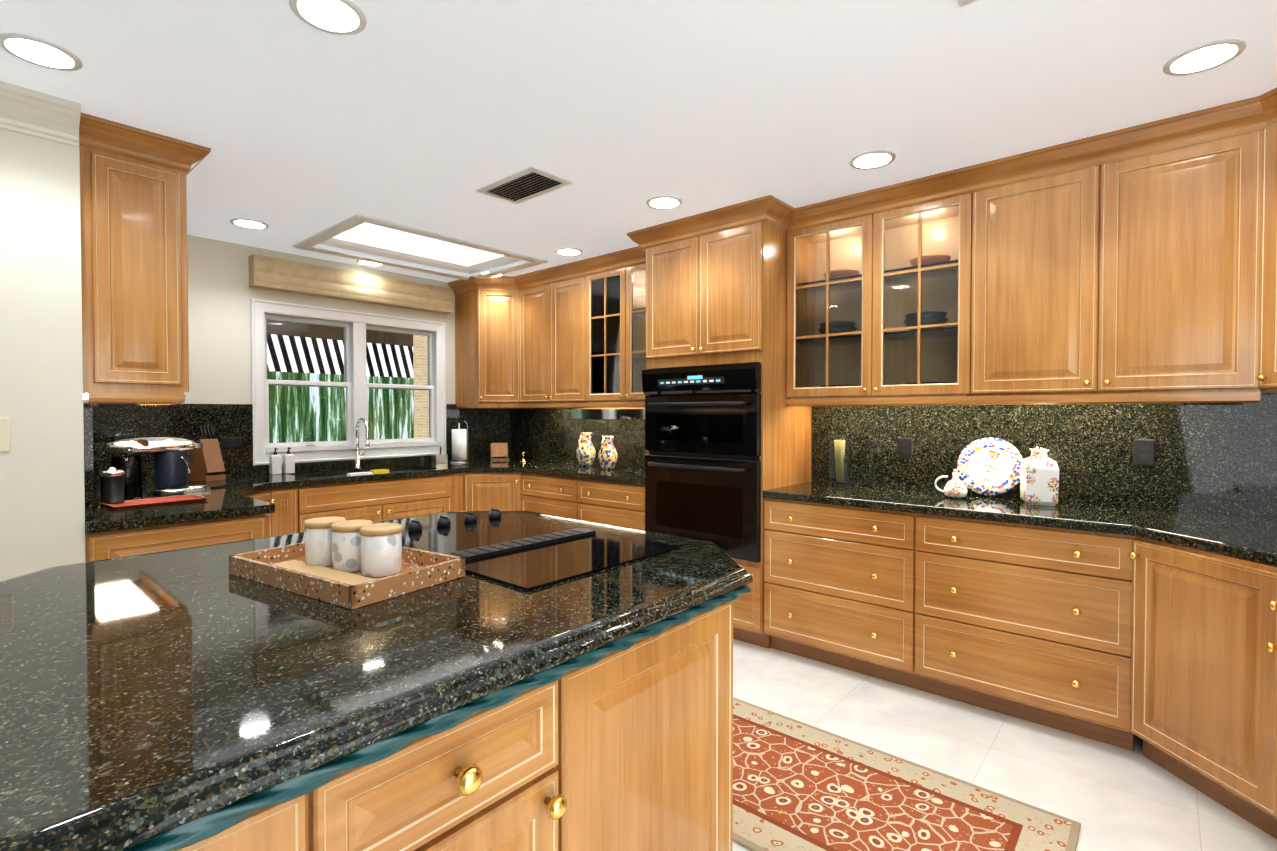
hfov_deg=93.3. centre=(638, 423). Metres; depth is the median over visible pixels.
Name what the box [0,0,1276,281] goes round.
ceiling
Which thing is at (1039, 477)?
ceramic jar
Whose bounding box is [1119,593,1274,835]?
base cabinet
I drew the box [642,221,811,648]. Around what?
tall cabinet
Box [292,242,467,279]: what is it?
trim
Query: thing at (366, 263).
recessed light
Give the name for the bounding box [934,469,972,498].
teapot
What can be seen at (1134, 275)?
upper cabinet
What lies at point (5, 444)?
switch plate
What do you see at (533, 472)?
countertop
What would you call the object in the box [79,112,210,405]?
upper cabinet
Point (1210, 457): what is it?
backsplash
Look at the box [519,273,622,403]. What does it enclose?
upper cabinet
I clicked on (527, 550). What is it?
cooktop
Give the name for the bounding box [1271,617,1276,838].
base cabinet
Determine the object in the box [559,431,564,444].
electrical outlet
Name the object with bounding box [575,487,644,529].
base cabinet
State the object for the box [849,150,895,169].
recessed light
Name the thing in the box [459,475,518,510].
base cabinet
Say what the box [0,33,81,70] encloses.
recessed light
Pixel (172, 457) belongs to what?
coffee machine
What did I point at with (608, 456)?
vase
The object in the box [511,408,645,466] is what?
backsplash
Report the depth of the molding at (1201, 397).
2.83 m
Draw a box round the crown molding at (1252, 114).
[448,88,1276,294]
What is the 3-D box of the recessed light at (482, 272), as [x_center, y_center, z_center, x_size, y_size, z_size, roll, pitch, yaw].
[-1.222,-1.240,5.013,0.200,0.006,0.200,1,1,41]
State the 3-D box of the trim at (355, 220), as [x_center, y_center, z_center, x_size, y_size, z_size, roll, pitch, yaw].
[-1.217,-1.252,4.092,0.140,0.091,1.440,1,1,41]
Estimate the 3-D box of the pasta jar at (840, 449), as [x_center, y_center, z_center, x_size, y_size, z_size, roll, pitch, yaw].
[1.187,0.220,3.543,0.100,0.300,0.100,1,1,41]
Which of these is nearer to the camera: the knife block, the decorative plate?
the decorative plate
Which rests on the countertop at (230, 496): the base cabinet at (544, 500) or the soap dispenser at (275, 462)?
the soap dispenser at (275, 462)
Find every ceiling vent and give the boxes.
[476,166,572,203]
[957,0,977,6]
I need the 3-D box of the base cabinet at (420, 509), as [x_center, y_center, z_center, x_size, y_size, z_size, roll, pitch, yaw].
[-2.050,0.945,4.472,0.648,0.639,1.094,1,1,41]
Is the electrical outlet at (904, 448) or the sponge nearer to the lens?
the electrical outlet at (904, 448)
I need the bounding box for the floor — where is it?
[733,638,1276,850]
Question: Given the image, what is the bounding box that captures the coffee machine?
[103,437,210,496]
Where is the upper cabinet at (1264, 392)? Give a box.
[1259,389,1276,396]
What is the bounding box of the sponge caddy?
[432,447,447,463]
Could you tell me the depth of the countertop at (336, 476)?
4.43 m
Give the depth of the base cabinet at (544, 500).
4.57 m
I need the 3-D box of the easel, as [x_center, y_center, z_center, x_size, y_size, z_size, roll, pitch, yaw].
[-1.270,0.259,5.515,0.160,0.158,0.100,0,1,-24]
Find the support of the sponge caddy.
on the countertop at (533, 472)
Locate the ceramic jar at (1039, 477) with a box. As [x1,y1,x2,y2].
[1020,447,1058,505]
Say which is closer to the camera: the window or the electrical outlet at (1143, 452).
the electrical outlet at (1143, 452)
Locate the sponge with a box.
[347,469,388,475]
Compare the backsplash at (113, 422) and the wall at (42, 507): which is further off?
the backsplash at (113, 422)
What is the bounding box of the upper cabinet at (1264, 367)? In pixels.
[1251,121,1276,391]
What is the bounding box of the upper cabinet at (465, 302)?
[455,291,518,403]
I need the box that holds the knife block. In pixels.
[187,426,224,475]
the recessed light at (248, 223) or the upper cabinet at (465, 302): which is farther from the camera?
the upper cabinet at (465, 302)
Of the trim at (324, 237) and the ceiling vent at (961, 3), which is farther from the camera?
the trim at (324, 237)
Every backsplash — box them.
[83,403,510,482]
[83,407,94,522]
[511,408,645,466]
[811,397,1276,516]
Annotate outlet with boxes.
[221,437,241,447]
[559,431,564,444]
[898,437,911,458]
[1133,439,1154,465]
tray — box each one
[101,494,207,508]
[229,516,464,608]
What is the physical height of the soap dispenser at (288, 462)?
0.185 m
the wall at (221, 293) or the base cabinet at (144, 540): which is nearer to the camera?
the base cabinet at (144, 540)
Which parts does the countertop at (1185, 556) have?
panel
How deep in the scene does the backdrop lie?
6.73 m
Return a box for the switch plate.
[0,418,10,451]
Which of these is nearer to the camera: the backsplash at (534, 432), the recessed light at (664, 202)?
the recessed light at (664, 202)
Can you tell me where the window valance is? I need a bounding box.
[248,254,453,313]
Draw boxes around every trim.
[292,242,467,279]
[296,220,351,249]
[344,214,547,265]
[468,260,531,279]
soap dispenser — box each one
[269,448,281,474]
[282,447,294,473]
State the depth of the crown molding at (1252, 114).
2.94 m
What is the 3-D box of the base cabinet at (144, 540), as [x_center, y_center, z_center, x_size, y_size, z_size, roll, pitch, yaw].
[-2.074,0.859,2.719,0.352,0.868,0.648,1,1,41]
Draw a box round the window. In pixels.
[250,298,445,464]
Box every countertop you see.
[0,532,752,850]
[85,471,390,534]
[283,463,446,482]
[411,459,644,494]
[763,481,1276,616]
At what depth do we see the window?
4.73 m
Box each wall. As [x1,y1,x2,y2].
[0,128,85,580]
[83,235,455,465]
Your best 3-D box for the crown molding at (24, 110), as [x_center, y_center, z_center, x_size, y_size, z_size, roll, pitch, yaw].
[-3.622,-1.106,0.589,0.108,0.129,4.535,1,1,41]
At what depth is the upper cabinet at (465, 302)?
5.30 m
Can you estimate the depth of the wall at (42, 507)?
2.26 m
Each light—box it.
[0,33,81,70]
[230,218,268,228]
[289,0,366,35]
[357,260,382,265]
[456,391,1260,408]
[479,271,503,276]
[555,248,582,255]
[646,196,681,208]
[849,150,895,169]
[1163,39,1246,75]
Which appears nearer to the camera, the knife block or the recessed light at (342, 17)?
the recessed light at (342, 17)
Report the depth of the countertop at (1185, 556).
2.52 m
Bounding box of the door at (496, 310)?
[475,288,518,402]
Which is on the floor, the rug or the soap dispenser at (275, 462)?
the rug
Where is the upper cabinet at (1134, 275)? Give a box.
[963,132,1254,395]
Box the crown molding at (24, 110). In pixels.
[0,81,80,146]
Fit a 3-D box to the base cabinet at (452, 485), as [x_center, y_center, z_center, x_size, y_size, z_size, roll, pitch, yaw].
[-1.192,0.819,5.224,0.948,0.868,0.928,1,1,41]
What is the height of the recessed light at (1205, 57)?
0.006 m
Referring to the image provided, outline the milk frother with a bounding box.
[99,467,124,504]
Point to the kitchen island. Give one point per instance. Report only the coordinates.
(632, 749)
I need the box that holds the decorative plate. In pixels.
[957,438,1022,494]
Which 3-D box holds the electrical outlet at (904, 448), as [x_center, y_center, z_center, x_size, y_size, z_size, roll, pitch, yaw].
[1.518,0.142,3.430,0.075,0.120,0.008,1,1,41]
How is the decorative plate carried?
on the countertop at (1185, 556)
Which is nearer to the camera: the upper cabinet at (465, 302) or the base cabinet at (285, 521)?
the base cabinet at (285, 521)
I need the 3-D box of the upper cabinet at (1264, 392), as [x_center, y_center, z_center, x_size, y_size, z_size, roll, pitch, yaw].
[2.605,-0.616,2.071,0.648,1.000,0.648,1,1,41]
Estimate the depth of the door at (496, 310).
5.17 m
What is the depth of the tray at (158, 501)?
2.88 m
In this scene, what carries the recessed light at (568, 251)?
in the ceiling
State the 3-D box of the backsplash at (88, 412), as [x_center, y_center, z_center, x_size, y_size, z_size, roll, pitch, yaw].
[-2.761,0.156,2.894,1.596,0.449,0.025,1,1,41]
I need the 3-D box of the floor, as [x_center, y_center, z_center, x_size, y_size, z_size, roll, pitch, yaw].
[-0.864,1.382,0.388,8.220,0.100,8.200,1,1,41]
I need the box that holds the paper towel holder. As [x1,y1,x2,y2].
[450,421,467,462]
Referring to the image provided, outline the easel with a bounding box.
[490,442,509,460]
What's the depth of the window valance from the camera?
4.56 m
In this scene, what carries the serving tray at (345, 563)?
on the island countertop at (157, 701)
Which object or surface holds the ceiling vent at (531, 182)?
in the ceiling
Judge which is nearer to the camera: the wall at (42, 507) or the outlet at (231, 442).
the wall at (42, 507)
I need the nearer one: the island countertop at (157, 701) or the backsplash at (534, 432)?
the island countertop at (157, 701)
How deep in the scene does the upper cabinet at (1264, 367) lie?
2.24 m
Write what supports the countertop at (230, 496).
on the base cabinet at (144, 540)
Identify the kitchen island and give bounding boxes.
[164,600,734,850]
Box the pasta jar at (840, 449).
[828,435,851,486]
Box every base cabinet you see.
[85,515,274,561]
[275,511,294,535]
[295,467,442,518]
[295,499,454,532]
[443,475,462,510]
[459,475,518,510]
[519,483,574,518]
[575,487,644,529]
[764,541,910,685]
[907,561,1122,746]
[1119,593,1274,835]
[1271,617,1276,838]
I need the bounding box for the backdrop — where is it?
[267,319,428,442]
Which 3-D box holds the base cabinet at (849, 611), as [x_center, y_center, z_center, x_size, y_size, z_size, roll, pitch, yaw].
[1.201,0.849,3.334,0.799,0.869,0.628,1,1,41]
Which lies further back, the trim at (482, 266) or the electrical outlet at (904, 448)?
the trim at (482, 266)
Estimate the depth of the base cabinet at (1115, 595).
2.56 m
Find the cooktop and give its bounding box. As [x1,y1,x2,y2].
[373,508,683,591]
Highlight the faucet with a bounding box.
[354,417,369,468]
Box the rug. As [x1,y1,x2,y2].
[733,697,1080,850]
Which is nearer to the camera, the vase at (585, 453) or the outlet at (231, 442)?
the outlet at (231, 442)

